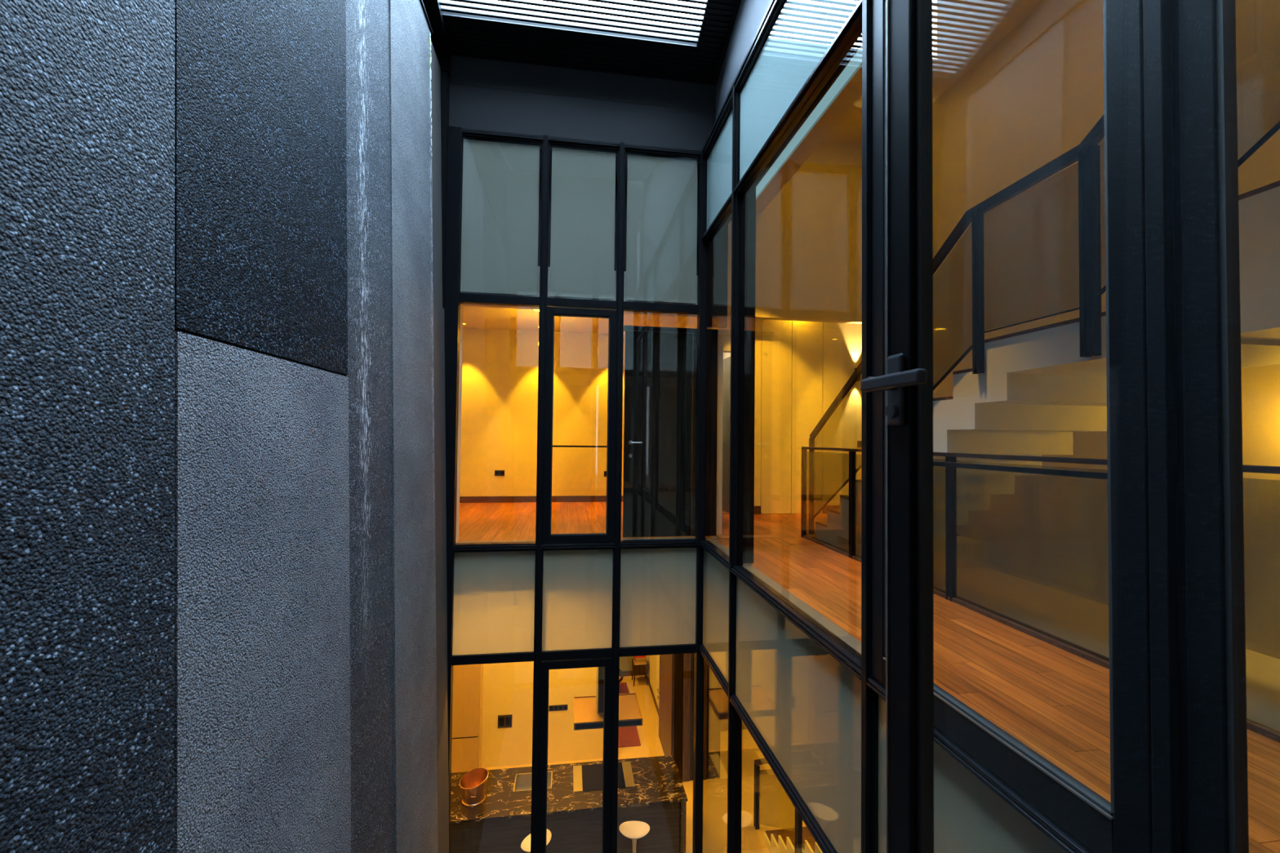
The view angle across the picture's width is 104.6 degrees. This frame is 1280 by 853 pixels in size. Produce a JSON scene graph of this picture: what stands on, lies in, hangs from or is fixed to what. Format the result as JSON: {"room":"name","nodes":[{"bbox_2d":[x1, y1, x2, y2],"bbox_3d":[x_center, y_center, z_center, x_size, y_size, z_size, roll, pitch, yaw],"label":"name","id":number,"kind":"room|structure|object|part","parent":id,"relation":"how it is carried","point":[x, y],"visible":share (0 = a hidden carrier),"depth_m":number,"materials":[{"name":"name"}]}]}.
{"room":"interior light well","nodes":[
{"label":"interior light well","id":0,"kind":"room"},
{"bbox_2d":[0,0,451,852],"bbox_3d":[-1.831,-0.247,2.644,0.471,12.470,6.240,1,-1,-8],"label":"wall","id":1,"kind":"structure","parent":0,"point":[224,598],"depth_m":1.97,"materials":[{"name":"grey"}]},
{"bbox_3d":[-1.492,0.872,0.631,0.334,10.150,2.205,1,-1,-8],"label":"wall panel","id":2,"kind":"part","parent":1,"relation":"part of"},
{"bbox_3d":[-1.802,-2.253,2.474,0.157,3.826,1.376,1,-1,-8],"label":"wall panel","id":3,"kind":"part","parent":1,"relation":"part of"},
{"bbox_3d":[-1.715,2.830,2.381,0.227,6.310,1.376,1,-1,-8],"label":"wall panel","id":4,"kind":"part","parent":1,"relation":"part of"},
{"bbox_3d":[-1.912,0.932,3.493,0.334,10.150,0.802,1,-1,-8],"label":"wall panel","id":5,"kind":"part","parent":1,"relation":"part of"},
{"bbox_3d":[-2.041,0.952,4.482,0.334,10.150,1.193,1,-1,-8],"label":"wall panel","id":6,"kind":"part","parent":1,"relation":"part of","materials":[{"name":"grey metal"}]},
{"bbox_3d":[-2.321,0.825,5.618,0.130,10.450,0.170,1,-1,-8],"label":"corner post","id":7,"kind":"part","parent":1,"relation":"part of","materials":[{"name":"black metal"}]},
{"bbox_3d":[0.118,1.182,-0.231,3.122,9.530,0.218,1,-1,-8],"label":"window","id":8,"kind":"structure","parent":1,"relation":"in","visible":0},
{"bbox_2d":[860,0,933,852],"bbox_3d":[0.485,-0.126,0.406,0.102,2.740,0.931,1,-1,-8],"label":"door","id":9,"kind":"structure","parent":8,"relation":"attached to","point":[908,380],"depth_m":0.81,"materials":[{"name":"black metal"}]},
{"bbox_3d":[0.389,-0.070,0.768,0.016,0.021,0.143,1,-1,-8],"label":"lever handle","id":10,"kind":"part","parent":9,"relation":"part of","materials":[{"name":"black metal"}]},
{"bbox_3d":[0.432,-0.061,0.837,0.010,0.120,0.040,1,-1,-8],"label":"handle plate","id":11,"kind":"part","parent":9,"relation":"part of","materials":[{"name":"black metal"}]},
{"bbox_2d":[459,328,625,496],"bbox_3d":[-1.631,-0.205,9.541,4.450,3.300,0.100,1,-1,-8],"label":"wall","id":12,"kind":"structure","parent":0,"point":[500,401],"depth_m":9.42,"materials":[{"name":"beige paint"}]},
{"bbox_2d":[494,470,504,475],"bbox_3d":[-2.643,0.876,9.318,0.180,0.105,0.013,1,-1,-8],"label":"wall socket","id":13,"kind":"object","parent":12,"relation":"attached to","point":[497,473],"visible":1,"depth_m":9.31,"materials":[{"name":"grey plastic"}]},
{"bbox_2d":[459,495,622,502],"bbox_3d":[-1.626,1.386,9.449,4.280,0.115,0.020,1,-1,-8],"label":"baseboard","id":14,"kind":"structure","parent":12,"relation":"attached to","point":[580,498],"depth_m":9.36,"materials":[{"name":"brown wood"}]},
{"bbox_2d":[481,661,603,768],"bbox_3d":[-2.131,4.030,9.069,3.450,4.200,0.120,1,-1,-8],"label":"wall","id":15,"kind":"structure","parent":0,"point":[508,687],"depth_m":9.00,"materials":[{"name":"beige paint"}]},
{"bbox_2d":[497,715,511,728],"bbox_3d":[-2.437,5.319,8.932,0.232,0.228,0.013,1,-1,-8],"label":"wall socket","id":16,"kind":"object","parent":15,"relation":"attached to","point":[504,721],"visible":1,"depth_m":8.93,"materials":[{"name":"grey plastic"}]},
{"bbox_2d":[548,704,568,711],"bbox_3d":[-1.496,5.153,9.069,0.339,0.103,0.013,1,-1,-8],"label":"wall socket","id":17,"kind":"object","parent":15,"relation":"attached to","point":[563,707],"visible":1,"depth_m":9.06,"materials":[{"name":"grey plastic"}]},
{"bbox_2d":[462,306,685,334],"bbox_3d":[-1.351,-1.925,7.853,4.480,0.130,3.593,1,-1,-8],"label":"ceiling","id":18,"kind":"structure","parent":0,"point":[482,317],"depth_m":8.63,"materials":[{"name":"beige paint"}]},
{"bbox_2d":[531,309,539,312],"bbox_3d":[-1.600,-1.854,7.893,0.256,0.012,0.256,1,-1,-8],"label":"recessed light","id":19,"kind":"object","parent":18,"relation":"in","point":[533,310],"visible":0.28,"depth_m":7.93,"materials":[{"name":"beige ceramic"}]},
{"bbox_2d":[422,0,741,156],"bbox_3d":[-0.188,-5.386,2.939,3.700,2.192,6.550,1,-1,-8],"label":"ceiling","id":20,"kind":"structure","parent":0,"point":[467,33],"depth_m":5.64,"materials":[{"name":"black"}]},
{"bbox_3d":[1.376,-5.449,2.979,0.595,1.900,5.785,1,-1,-8],"label":"panel","id":21,"kind":"part","parent":20,"relation":"part of","materials":[{"name":"black metal"}]},
{"bbox_2d":[448,54,715,157],"bbox_3d":[-0.749,-4.000,6.035,3.700,1.150,0.120,1,-1,-8],"label":"wall","id":22,"kind":"structure","parent":0,"point":[489,95],"depth_m":5.97,"materials":[{"name":"grey metal"}]},
{"bbox_3d":[-0.649,-3.714,6.013,3.300,0.510,0.060,1,-1,-8],"label":"fascia panel","id":23,"kind":"part","parent":22,"relation":"part of","materials":[{"name":"grey metal"}]},
{"bbox_3d":[-0.644,-4.170,6.025,3.300,0.388,0.056,1,-1,-8],"label":"fascia panel","id":24,"kind":"part","parent":22,"relation":"part of","materials":[{"name":"grey metal"}]},
{"bbox_2d":[440,0,728,328],"bbox_3d":[-0.741,-3.164,6.064,3.750,3.760,0.090,1,-1,-8],"label":"wall","id":25,"kind":"structure","parent":0,"point":[717,249],"depth_m":6.22,"materials":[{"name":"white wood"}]},
{"bbox_2d":[460,266,697,316],"bbox_3d":[-0.719,-1.673,6.077,2.960,0.500,0.090,1,-1,-8],"label":"window frame","id":26,"kind":"structure","parent":25,"relation":"attached to","point":[548,268],"depth_m":6.02,"materials":[{"name":"black metal"}]},
{"bbox_2d":[619,655,646,671],"bbox_3d":[-0.413,4.025,12.436,7.800,4.400,0.100,1,-1,-8],"label":"wall","id":27,"kind":"structure","parent":0,"point":[625,663],"depth_m":12.36,"materials":[{"name":"grey paint"}]},
{"bbox_2d":[619,671,644,676],"bbox_3d":[-0.830,6.157,12.272,1.990,0.120,0.020,1,-1,-8],"label":"baseboard","id":28,"kind":"structure","parent":27,"relation":"attached to","point":[625,673],"depth_m":12.34,"materials":[{"name":"brown wood"}]},
{"bbox_2d":[484,675,806,852],"bbox_3d":[-0.002,6.206,9.144,7.750,0.100,6.443,1,-1,-8],"label":"floor","id":29,"kind":"structure","parent":0,"point":[777,811],"depth_m":8.32,"materials":[{"name":"beige stone"}]},
{"bbox_2d":[451,663,483,773],"bbox_3d":[-3.247,4.034,8.695,0.915,4.150,0.295,1,-1,-8],"label":"pantry cabinet","id":30,"kind":"object","parent":29,"relation":"on","point":[468,679],"visible":0.18,"depth_m":8.56,"materials":[{"name":"beige paint"}]},
{"bbox_3d":[-3.256,5.738,8.525,0.880,0.695,0.030,1,-1,-8],"label":"door","id":31,"kind":"part","parent":30,"relation":"part of","materials":[{"name":"beige paint"}]},
{"bbox_3d":[-3.232,3.686,8.571,0.880,3.360,0.030,1,-1,-8],"label":"door","id":32,"kind":"part","parent":30,"relation":"part of","materials":[{"name":"beige paint"}]},
{"bbox_2d":[520,829,551,852],"bbox_3d":[-1.345,5.702,6.388,0.420,0.756,0.420,0,-2,33],"label":"bar stool","id":33,"kind":"object","parent":29,"relation":"on","point":[526,844],"visible":0.34,"depth_m":6.40,"materials":[{"name":"white plastic"}]},
{"bbox_2d":[449,801,686,852],"bbox_3d":[-1.347,5.661,7.117,3.900,0.870,0.900,1,-1,-8],"label":"kitchen island","id":34,"kind":"object","parent":29,"relation":"on","point":[580,832],"visible":0.46,"depth_m":6.76,"materials":[{"name":"black wood"}]},
{"bbox_3d":[-2.733,5.578,6.504,0.976,0.756,0.025,1,-1,-8],"label":"panel","id":35,"kind":"part","parent":34,"relation":"part of","materials":[{"name":"brown wood"}]},
{"bbox_3d":[-1.763,5.592,6.642,0.976,0.756,0.025,1,-1,-8],"label":"panel","id":36,"kind":"part","parent":34,"relation":"part of","materials":[{"name":"brown wood"}]},
{"bbox_2d":[450,755,687,823],"bbox_3d":[-1.337,5.211,7.127,3.910,0.030,0.970,1,-1,-8],"label":"island countertop","id":37,"kind":"structure","parent":34,"relation":"on","point":[657,780],"depth_m":7.01,"materials":[{"name":"brown stone"}]},
{"bbox_2d":[459,768,488,807],"bbox_3d":[-2.301,5.007,6.863,0.362,0.344,0.345,0,-1,27],"label":"bucket","id":38,"kind":"object","parent":37,"relation":"on","point":[473,784],"visible":1,"depth_m":6.82,"materials":[{"name":"brown metal"}]},
{"bbox_2d":[513,771,552,791],"bbox_3d":[-1.562,5.274,7.250,0.540,0.163,0.370,1,-1,-8],"label":"sink","id":39,"kind":"object","parent":37,"relation":"in","point":[522,782],"visible":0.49,"depth_m":7.39,"materials":[{"name":"silver metal"}]},
{"bbox_2d":[515,782,551,790],"bbox_3d":[-1.563,5.351,7.249,0.510,0.010,0.340,1,-1,-8],"label":"basin","id":40,"kind":"object","parent":39,"relation":"in","point":[520,785],"depth_m":7.37,"materials":[{"name":"silver metal"}]},
{"bbox_2d":[573,761,635,792],"bbox_3d":[-0.548,5.205,7.369,0.880,0.008,0.555,1,-1,-8],"label":"cooktop","id":41,"kind":"object","parent":37,"relation":"in","point":[591,775],"visible":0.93,"depth_m":7.34,"materials":[{"name":"black glass"}]},
{"bbox_3d":[-0.551,5.206,7.368,0.610,0.007,0.555,1,-1,-8],"label":"glass","id":42,"kind":"part","parent":41,"relation":"part of","materials":[{"name":"black glass"}]},
{"bbox_3d":[-0.803,5.606,6.778,0.956,0.756,0.025,1,-1,-8],"label":"panel","id":43,"kind":"part","parent":34,"relation":"part of","materials":[{"name":"brown wood"}]},
{"bbox_3d":[0.118,5.620,6.909,0.896,0.756,0.025,1,-1,-8],"label":"panel","id":44,"kind":"part","parent":34,"relation":"part of","materials":[{"name":"brown wood"}]},
{"bbox_3d":[0.545,5.688,7.385,0.078,0.870,0.900,1,-1,-8],"label":"panel","id":45,"kind":"part","parent":34,"relation":"part of","materials":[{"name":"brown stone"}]},
{"bbox_2d":[617,682,640,747],"bbox_3d":[-1.370,6.166,10.603,2.450,0.014,2.470,1,-1,-8],"label":"rug","id":46,"kind":"object","parent":29,"relation":"on","point":[628,736],"visible":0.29,"depth_m":9.88,"materials":[{"name":"red fabric"}]},
{"bbox_2d":[618,669,623,692],"bbox_3d":[-0.713,5.951,11.515,0.641,0.470,0.652,1,-1,-8],"label":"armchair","id":47,"kind":"object","parent":46,"relation":"on","point":[620,671],"visible":0.17,"depth_m":11.44,"materials":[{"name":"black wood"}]},
{"bbox_3d":[-0.712,5.802,11.518,0.641,0.170,0.652,1,-1,-8],"label":"arm rail","id":48,"kind":"part","parent":47,"relation":"part of","materials":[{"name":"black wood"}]},
{"bbox_2d":[618,821,649,852],"bbox_3d":[-0.077,5.721,6.599,0.420,0.756,0.420,1,-1,0],"label":"bar stool","id":49,"kind":"object","parent":29,"relation":"on","point":[633,830],"visible":1,"depth_m":6.61,"materials":[{"name":"white plastic"}]},
{"bbox_3d":[-0.073,5.401,6.606,0.414,0.117,0.364,1,-1,0],"label":"seat","id":50,"kind":"part","parent":49,"relation":"part of","materials":[{"name":"white plastic"}]},
{"bbox_2d":[631,657,648,686],"bbox_3d":[-0.002,5.971,12.030,0.359,0.501,0.344,1,-1,-8],"label":"side table","id":51,"kind":"object","parent":29,"relation":"on","point":[640,669],"visible":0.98,"depth_m":11.87,"materials":[{"name":"brown wood"}]},
{"bbox_2d":[633,659,646,665],"bbox_3d":[0.001,5.699,11.985,0.290,0.041,0.220,1,-1,-8],"label":"book","id":52,"kind":"object","parent":51,"relation":"on","point":[637,664],"visible":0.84,"depth_m":11.88,"materials":[{"name":"beige paper"}]},
{"bbox_2d":[633,657,646,663],"bbox_3d":[0.001,5.657,11.986,0.280,0.041,0.220,1,-1,-8],"label":"book","id":53,"kind":"object","parent":52,"relation":"on","point":[635,662],"visible":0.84,"depth_m":11.88,"materials":[{"name":"red paper"}]},
{"bbox_2d":[634,657,646,661],"bbox_3d":[0.002,5.615,11.987,0.270,0.041,0.220,1,-1,-8],"label":"book","id":54,"kind":"object","parent":53,"relation":"on","point":[634,658],"visible":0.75,"depth_m":11.88,"materials":[{"name":"grey paper"}]},
{"bbox_2d":[634,655,645,659],"bbox_3d":[0.002,5.573,11.988,0.260,0.041,0.220,1,-1,-8],"label":"book","id":55,"kind":"object","parent":54,"relation":"on","point":[642,657],"visible":0.55,"depth_m":11.89,"materials":[{"name":"red paper"}]},
{"bbox_2d":[764,826,822,852],"bbox_3d":[2.571,5.282,6.067,1.050,2.546,3.344,1,-1,-8],"label":"staircase","id":56,"kind":"structure","parent":29,"relation":"on","point":[779,841],"depth_m":6.78,"materials":[{"name":"white concrete"}]},
{"bbox_2d":[753,758,802,852],"bbox_3d":[2.045,4.362,5.919,0.060,3.469,3.562,1,-1,-8],"label":"balustrade","id":57,"kind":"object","parent":56,"relation":"attached to","point":[798,821],"visible":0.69,"depth_m":7.53,"materials":[{"name":"black metal"}]},
{"bbox_3d":[1.789,5.662,7.583,0.060,0.940,0.084,1,-1,-8],"label":"post","id":58,"kind":"part","parent":57,"relation":"part of","materials":[{"name":"black metal"}]},
{"bbox_3d":[2.050,3.907,5.929,0.040,2.559,3.562,1,-1,-8],"label":"handrail","id":59,"kind":"part","parent":57,"relation":"part of","materials":[{"name":"brown wood"}]},
{"bbox_3d":[1.993,4.913,6.224,0.060,1.300,0.084,1,-1,-8],"label":"post","id":60,"kind":"part","parent":57,"relation":"part of","materials":[{"name":"black metal"}]},
{"bbox_2d":[646,654,659,707],"bbox_3d":[0.402,4.057,11.213,0.090,4.300,2.550,1,-1,-8],"label":"wall","id":61,"kind":"structure","parent":0,"point":[653,661],"depth_m":11.24,"materials":[{"name":"white paint"}]},
{"bbox_2d":[645,675,658,715],"bbox_3d":[0.324,6.155,11.158,0.020,0.100,2.550,1,-1,-8],"label":"baseboard","id":62,"kind":"structure","parent":61,"relation":"attached to","point":[649,683],"depth_m":11.22,"materials":[{"name":"brown wood"}]},
{"bbox_2d":[623,325,717,536],"bbox_3d":[0.382,0.066,6.327,1.220,2.660,0.080,1,-1,-8],"label":"wall","id":63,"kind":"structure","parent":0,"point":[712,334],"depth_m":6.35,"materials":[{"name":"black wood"}]},
{"bbox_2d":[622,330,693,537],"bbox_3d":[0.234,0.093,6.263,0.870,2.590,0.114,1,-1,-8],"label":"door","id":64,"kind":"structure","parent":63,"relation":"in","point":[658,416],"depth_m":6.27,"materials":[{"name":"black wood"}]},
{"bbox_2d":[672,653,720,782],"bbox_3d":[1.010,4.037,8.683,0.836,4.240,0.070,1,-1,-8],"label":"wall partition","id":65,"kind":"structure","parent":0,"point":[683,664],"depth_m":8.62,"materials":[{"name":"black wood"}]},
{"bbox_2d":[656,653,673,755],"bbox_3d":[0.465,4.460,9.294,0.104,3.390,1.210,1,-1,-8],"label":"door","id":66,"kind":"structure","parent":65,"relation":"in","point":[665,697],"depth_m":9.15,"materials":[{"name":"brown wood"}]},
{"bbox_3d":[0.672,4.032,8.643,0.156,4.240,0.055,1,-1,-8],"label":"veneer panel","id":67,"kind":"part","parent":65,"relation":"part of","materials":[{"name":"brown wood"}]},
{"bbox_3d":[0.817,4.034,8.656,0.126,4.240,0.070,1,-1,-8],"label":"veneer panel","id":68,"kind":"part","parent":65,"relation":"part of","materials":[{"name":"brown wood"}]},
{"bbox_3d":[0.910,4.036,8.677,0.056,4.240,0.055,1,-1,-8],"label":"veneer panel","id":69,"kind":"part","parent":65,"relation":"part of","materials":[{"name":"brown wood"}]},
{"bbox_3d":[1.059,4.038,8.690,0.236,4.240,0.070,1,-1,-8],"label":"veneer panel","id":70,"kind":"part","parent":65,"relation":"part of","materials":[{"name":"brown wood"}]},
{"bbox_3d":[1.301,4.041,8.732,0.246,4.240,0.055,1,-1,-8],"label":"veneer panel","id":71,"kind":"part","parent":65,"relation":"part of","materials":[{"name":"brown wood"}]},
{"bbox_2d":[675,316,723,534],"bbox_3d":[0.789,-0.208,8.184,0.100,3.300,3.470,1,-1,-8],"label":"wall","id":72,"kind":"structure","parent":0,"point":[687,322],"depth_m":6.47,"materials":[{"name":"beige paint"}]},
{"bbox_2d":[721,510,729,514],"bbox_3d":[1.300,1.495,9.106,1.220,0.048,1.720,1,-1,-8],"label":"floor","id":73,"kind":"structure","parent":0,"point":[722,511],"depth_m":8.33,"materials":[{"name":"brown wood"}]},
{"bbox_2d":[724,352,730,358],"bbox_3d":[1.877,-0.172,9.263,0.080,3.300,1.800,1,-1,-8],"label":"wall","id":74,"kind":"structure","parent":0,"point":[726,354],"depth_m":9.93,"materials":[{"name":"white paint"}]},
{"bbox_2d":[720,686,747,731],"bbox_3d":[2.189,4.055,10.230,3.170,4.300,0.100,1,-1,-8],"label":"wall","id":75,"kind":"structure","parent":0,"point":[724,699],"depth_m":10.08,"materials":[{"name":"beige paint"}]},
{"bbox_2d":[702,0,775,151],"bbox_3d":[1.344,-4.913,3.173,0.248,2.885,6.200,1,-1,-8],"label":"wall","id":76,"kind":"structure","parent":0,"point":[752,15],"depth_m":5.29,"materials":[{"name":"grey"}]},
{"bbox_3d":[1.431,-4.924,3.185,0.073,2.860,6.200,1,-1,-8],"label":"fascia panel","id":77,"kind":"part","parent":76,"relation":"part of","materials":[{"name":"grey"}]},
{"bbox_2d":[697,0,1248,852],"bbox_3d":[1.250,1.278,3.060,0.210,9.510,6.097,1,-1,-8],"label":"window","id":78,"kind":"structure","parent":76,"relation":"in","point":[813,705],"depth_m":1.46,"materials":[{"name":"black"}]},
{"bbox_3d":[1.365,-0.524,2.039,0.053,3.670,1.274,1,-1,-8],"label":"door","id":79,"kind":"part","parent":78,"relation":"part of","materials":[{"name":"black"}]},
{"bbox_3d":[1.554,-0.552,0.709,0.053,3.670,1.242,1,-1,-8],"label":"door","id":80,"kind":"part","parent":78,"relation":"part of","materials":[{"name":"black metal"}]},
{"bbox_2d":[697,44,862,186],"bbox_3d":[1.732,-3.636,3.580,0.948,0.130,8.750,1,-1,-8],"label":"ceiling","id":81,"kind":"structure","parent":0,"point":[861,45],"depth_m":5.51,"materials":[{"name":"beige paint"}]},
{"bbox_2d":[755,45,862,196],"bbox_3d":[2.273,-3.646,3.658,0.145,0.095,8.750,1,-1,-8],"label":"ceiling light","id":82,"kind":"object","parent":81,"relation":"attached to","point":[855,61],"visible":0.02,"depth_m":5.66,"materials":[{"name":"beige paint"}]},
{"bbox_2d":[723,317,862,513],"bbox_3d":[2.464,-0.335,8.390,3.270,3.600,0.100,1,-1,-8],"label":"wall","id":83,"kind":"structure","parent":0,"point":[842,342],"depth_m":8.46,"materials":[{"name":"beige paint"}]},
{"bbox_2d":[721,356,730,513],"bbox_3d":[1.459,0.136,8.458,0.096,2.620,0.502,1,-1,-10],"label":"door","id":84,"kind":"structure","parent":83,"relation":"in","point":[726,362],"depth_m":8.43,"materials":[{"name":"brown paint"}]},
{"bbox_2d":[723,344,730,352],"bbox_3d":[1.590,-1.297,8.275,0.600,0.100,0.160,1,-1,-8],"label":"trim","id":85,"kind":"structure","parent":83,"relation":"attached to","point":[726,348],"depth_m":8.18,"materials":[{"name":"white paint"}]},
{"bbox_3d":[1.583,-1.730,8.293,0.620,0.835,0.100,1,-1,-8],"label":"wall panel","id":86,"kind":"part","parent":83,"relation":"part of","materials":[{"name":"beige paint"}]},
{"bbox_2d":[754,506,760,514],"bbox_3d":[1.935,1.389,8.218,0.145,0.135,0.020,1,-1,-8],"label":"baseboard","id":87,"kind":"structure","parent":83,"relation":"attached to","point":[757,508],"depth_m":8.21,"materials":[{"name":"brown wood"}]},
{"bbox_3d":[1.946,-0.342,8.316,0.145,3.600,0.100,1,-1,-8],"label":"wall panel","id":88,"kind":"part","parent":83,"relation":"part of","materials":[{"name":"beige paint"}]},
{"bbox_2d":[760,319,822,513],"bbox_3d":[2.569,-0.337,8.370,1.087,3.594,0.030,1,-1,-8],"label":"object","id":89,"kind":"structure","parent":83,"relation":"in","point":[792,388],"depth_m":8.34,"materials":[{"name":"beige paint"}]},
{"bbox_2d":[822,505,839,513],"bbox_3d":[3.561,1.412,8.450,0.930,0.135,0.020,1,-1,-8],"label":"baseboard","id":90,"kind":"structure","parent":83,"relation":"attached to","point":[824,509],"depth_m":8.39,"materials":[{"name":"brown wood"}]},
{"bbox_3d":[3.597,-0.318,8.551,0.980,3.600,0.100,1,-1,-8],"label":"wall panel","id":91,"kind":"part","parent":83,"relation":"part of","materials":[{"name":"beige paint"}]},
{"bbox_2d":[857,440,861,447],"bbox_3d":[3.771,0.303,8.506,0.080,0.115,0.013,1,-1,-8],"label":"wall socket","id":92,"kind":"object","parent":83,"relation":"attached to","point":[859,442],"visible":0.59,"depth_m":8.50,"materials":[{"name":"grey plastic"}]},
{"bbox_2d":[727,141,862,324],"bbox_3d":[2.499,-3.298,8.164,3.350,3.085,0.120,1,-1,-8],"label":"wall","id":93,"kind":"structure","parent":0,"point":[808,268],"depth_m":8.15,"materials":[{"name":"beige paint"}]},
{"bbox_2d":[755,0,942,213],"bbox_3d":[2.466,-3.626,3.685,0.245,0.130,8.750,1,-1,-8],"label":"ceiling","id":94,"kind":"structure","parent":0,"point":[851,91],"depth_m":5.95,"materials":[{"name":"beige paint"}]},
{"bbox_2d":[455,502,1279,852],"bbox_3d":[0.742,1.526,4.393,7.750,0.362,10.850,1,-1,-8],"label":"floor","id":95,"kind":"structure","parent":0,"point":[1053,700],"depth_m":2.96,"materials":[{"name":"brown wood"}]},
{"bbox_2d":[743,187,755,563],"bbox_3d":[1.087,-1.083,5.123,0.140,4.920,0.210,1,-1,-8],"label":"column","id":96,"kind":"structure","parent":95,"relation":"on","point":[750,200],"depth_m":5.01,"materials":[{"name":"black metal"}]},
{"bbox_2d":[812,537,1109,661],"bbox_3d":[2.461,1.365,4.313,0.025,0.020,3.900,1,-1,-8],"label":"baseboard","id":97,"kind":"structure","parent":95,"relation":"on","point":[934,587],"depth_m":3.34,"materials":[{"name":"brown wood"}]},
{"bbox_2d":[800,446,1279,742],"bbox_3d":[2.586,0.766,2.944,0.044,1.158,6.931,1,-1,-8],"label":"balustrade","id":98,"kind":"object","parent":95,"relation":"on","point":[950,593],"visible":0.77,"depth_m":3.87,"materials":[{"name":"black metal"}]},
{"bbox_3d":[2.101,0.851,6.344,0.044,1.130,0.062,1,-1,-8],"label":"post","id":99,"kind":"part","parent":98,"relation":"part of","materials":[{"name":"black metal"}]},
{"bbox_3d":[2.255,0.829,5.260,0.044,1.130,0.062,1,-1,-8],"label":"post","id":100,"kind":"part","parent":98,"relation":"part of","materials":[{"name":"black metal"}]},
{"bbox_3d":[2.449,0.800,3.899,0.044,1.130,0.062,1,-1,-8],"label":"post","id":101,"kind":"part","parent":98,"relation":"part of","materials":[{"name":"black metal"}]},
{"bbox_3d":[2.592,0.203,2.957,0.044,0.031,6.930,1,-1,-8],"label":"handrail","id":102,"kind":"part","parent":98,"relation":"part of","materials":[{"name":"black metal"}]},
{"bbox_3d":[2.583,1.329,2.902,0.040,0.028,6.870,1,-1,-8],"label":"rail","id":103,"kind":"part","parent":98,"relation":"part of","materials":[{"name":"black metal"}]},
{"bbox_2d":[815,180,1279,548],"bbox_3d":[3.192,0.161,3.505,1.190,2.408,5.644,1,-1,-8],"label":"staircase","id":104,"kind":"structure","parent":95,"relation":"on","point":[1035,389],"depth_m":3.62,"materials":[{"name":"white concrete"}]},
{"bbox_2d":[808,114,1279,534],"bbox_3d":[2.512,-0.643,3.961,0.056,3.900,4.746,1,-1,-8],"label":"balustrade","id":105,"kind":"object","parent":104,"relation":"attached to","point":[1087,153],"visible":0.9,"depth_m":3.08,"materials":[{"name":"black metal"}]},
{"bbox_3d":[2.166,0.750,6.249,0.044,1.210,0.062,1,-1,-8],"label":"post","id":106,"kind":"part","parent":105,"relation":"part of","materials":[{"name":"black metal"}]},
{"bbox_3d":[2.519,-1.233,3.971,0.040,2.719,4.741,1,-1,-8],"label":"handrail","id":107,"kind":"part","parent":105,"relation":"part of","materials":[{"name":"black metal"}]},
{"bbox_3d":[2.550,-1.018,3.734,0.044,1.240,0.062,1,-1,-8],"label":"post","id":108,"kind":"part","parent":105,"relation":"part of","materials":[{"name":"black metal"}]},
{"bbox_3d":[2.664,-1.034,2.932,0.056,1.240,0.078,1,-1,-8],"label":"post","id":109,"kind":"part","parent":105,"relation":"part of","materials":[{"name":"black metal"}]},
{"bbox_2d":[822,0,1044,145],"bbox_3d":[3.672,-4.872,3.943,2.260,0.100,8.870,1,-1,-8],"label":"ceiling","id":110,"kind":"structure","parent":0,"point":[964,32],"depth_m":6.06,"materials":[{"name":"beige paint"}]},
{"bbox_2d":[932,0,1279,659],"bbox_3d":[4.390,1.441,6.279,0.100,12.600,13.750,1,-1,-8],"label":"wall","id":111,"kind":"structure","parent":0,"point":[1037,93],"depth_m":5.45,"materials":[{"name":"beige paint"}]},
{"bbox_2d":[933,567,1279,732],"bbox_3d":[3.066,1.741,2.950,3.548,0.120,7.347,1,-1,-8],"label":"wall","id":112,"kind":"structure","parent":0,"point":[1082,622],"depth_m":4.53,"materials":[{"name":"beige paint"}]},
{"bbox_3d":[-1.599,1.896,9.097,4.450,0.120,6.263,1,-1,-8],"label":"ceiling","id":113,"kind":"structure","parent":0,"visible":0},
{"bbox_2d":[573,666,642,730],"bbox_3d":[-0.480,3.100,7.355,0.970,2.320,0.718,1,-1,-8],"label":"extractor hood","id":114,"kind":"object","parent":113,"relation":"hanging from","point":[588,710],"visible":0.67,"depth_m":7.21,"materials":[{"name":"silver metal"}]},
{"bbox_3d":[-2.791,1.245,5.645,1.100,9.600,0.100,1,-1,-8],"label":"wall","id":115,"kind":"structure","parent":0,"visible":0},
{"bbox_2d":[455,305,463,542],"bbox_3d":[-2.185,-0.044,5.867,0.075,2.800,0.245,1,-1,-8],"label":"trim","id":116,"kind":"structure","parent":115,"relation":"attached to","point":[461,307],"depth_m":5.91,"materials":[{"name":"beige paint"}]},
{"bbox_2d":[444,125,707,852],"bbox_3d":[-0.761,1.309,5.934,3.122,9.530,0.218,1,-1,-8],"label":"window","id":117,"kind":"structure","parent":115,"relation":"in","point":[515,207],"depth_m":5.89,"materials":[{"name":"black metal"}]},
{"bbox_3d":[-0.764,4.383,5.821,0.843,3.260,0.056,1,-1,-8],"label":"door","id":118,"kind":"part","parent":117,"relation":"part of","materials":[{"name":"black metal"}]},
{"bbox_3d":[-0.714,-0.021,5.919,0.843,2.790,0.056,1,-1,-8],"label":"door","id":119,"kind":"part","parent":117,"relation":"part of","materials":[{"name":"black"}]}
]}

